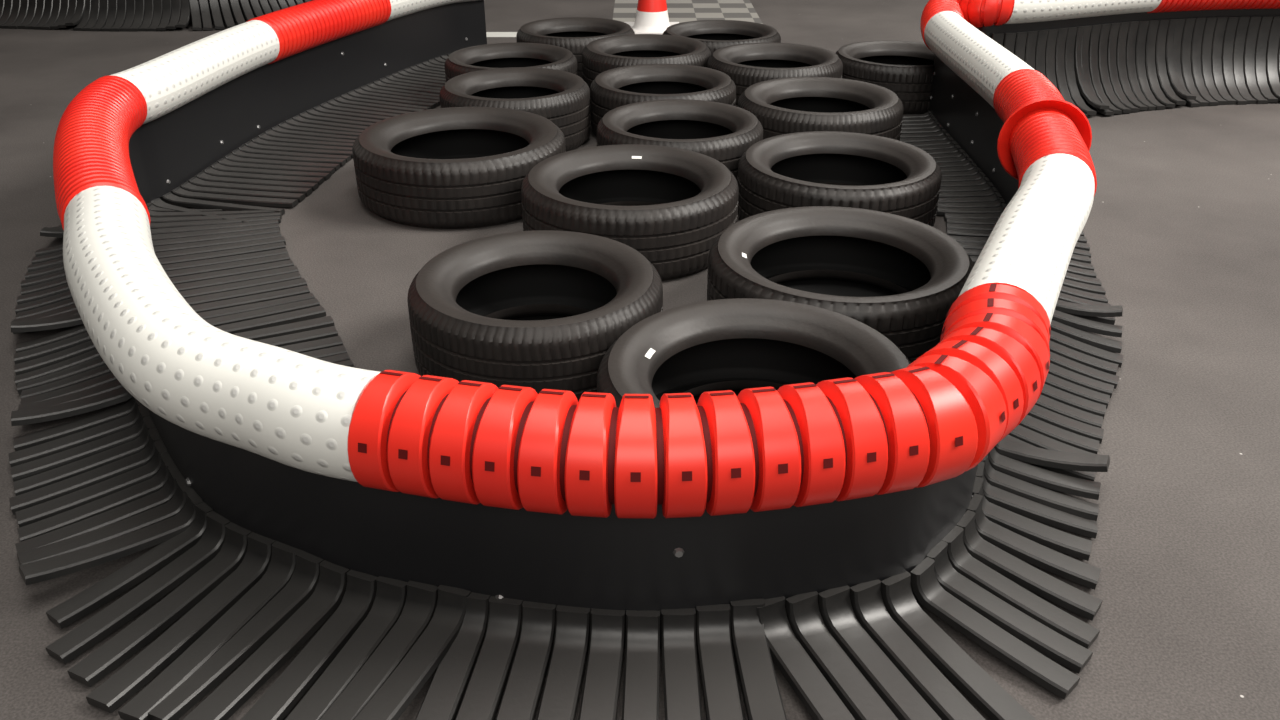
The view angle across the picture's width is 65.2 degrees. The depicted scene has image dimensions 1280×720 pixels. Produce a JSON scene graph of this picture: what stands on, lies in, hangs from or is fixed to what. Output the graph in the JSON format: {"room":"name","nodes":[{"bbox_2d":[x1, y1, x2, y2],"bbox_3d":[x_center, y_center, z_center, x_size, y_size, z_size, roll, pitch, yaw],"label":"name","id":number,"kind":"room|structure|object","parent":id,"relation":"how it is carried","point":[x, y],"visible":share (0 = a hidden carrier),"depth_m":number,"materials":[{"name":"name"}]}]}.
{"room":"go-kart track","nodes":[
{"label":"go-kart track","id":0,"kind":"room"},
{"bbox_2d":[0,0,1279,719],"bbox_3d":[0.000,-3.799,9.328,28.000,0.001,32.000,0,29,0],"label":"floor","id":1,"kind":"structure","parent":0,"point":[1181,230],"depth_m":2.58,"materials":[{"name":"concrete"}]},
{"bbox_2d":[0,0,312,30],"bbox_3d":[-3.839,-2.929,7.180,4.165,0.558,2.849,0,29,0],"label":"barrier","id":2,"kind":"object","parent":1,"relation":"on","point":[91,15],"visible":0.8,"depth_m":6.15,"materials":[{"name":"black"}]},
{"bbox_2d":[9,0,1279,719],"bbox_3d":[2.291,-0.808,3.354,8.324,0.558,5.001,0,29,0],"label":"barrier","id":3,"kind":"object","parent":1,"relation":"on","point":[480,534],"visible":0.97,"depth_m":1.65,"materials":[{"name":"red"}]},
{"bbox_2d":[625,0,678,33],"bbox_3d":[0.073,-2.222,5.968,0.340,0.500,0.340,0,29,0],"label":"traffic cone","id":4,"kind":"object","parent":1,"relation":"on","point":[652,17],"visible":0.85,"depth_m":5.97,"materials":[{"name":"red"}]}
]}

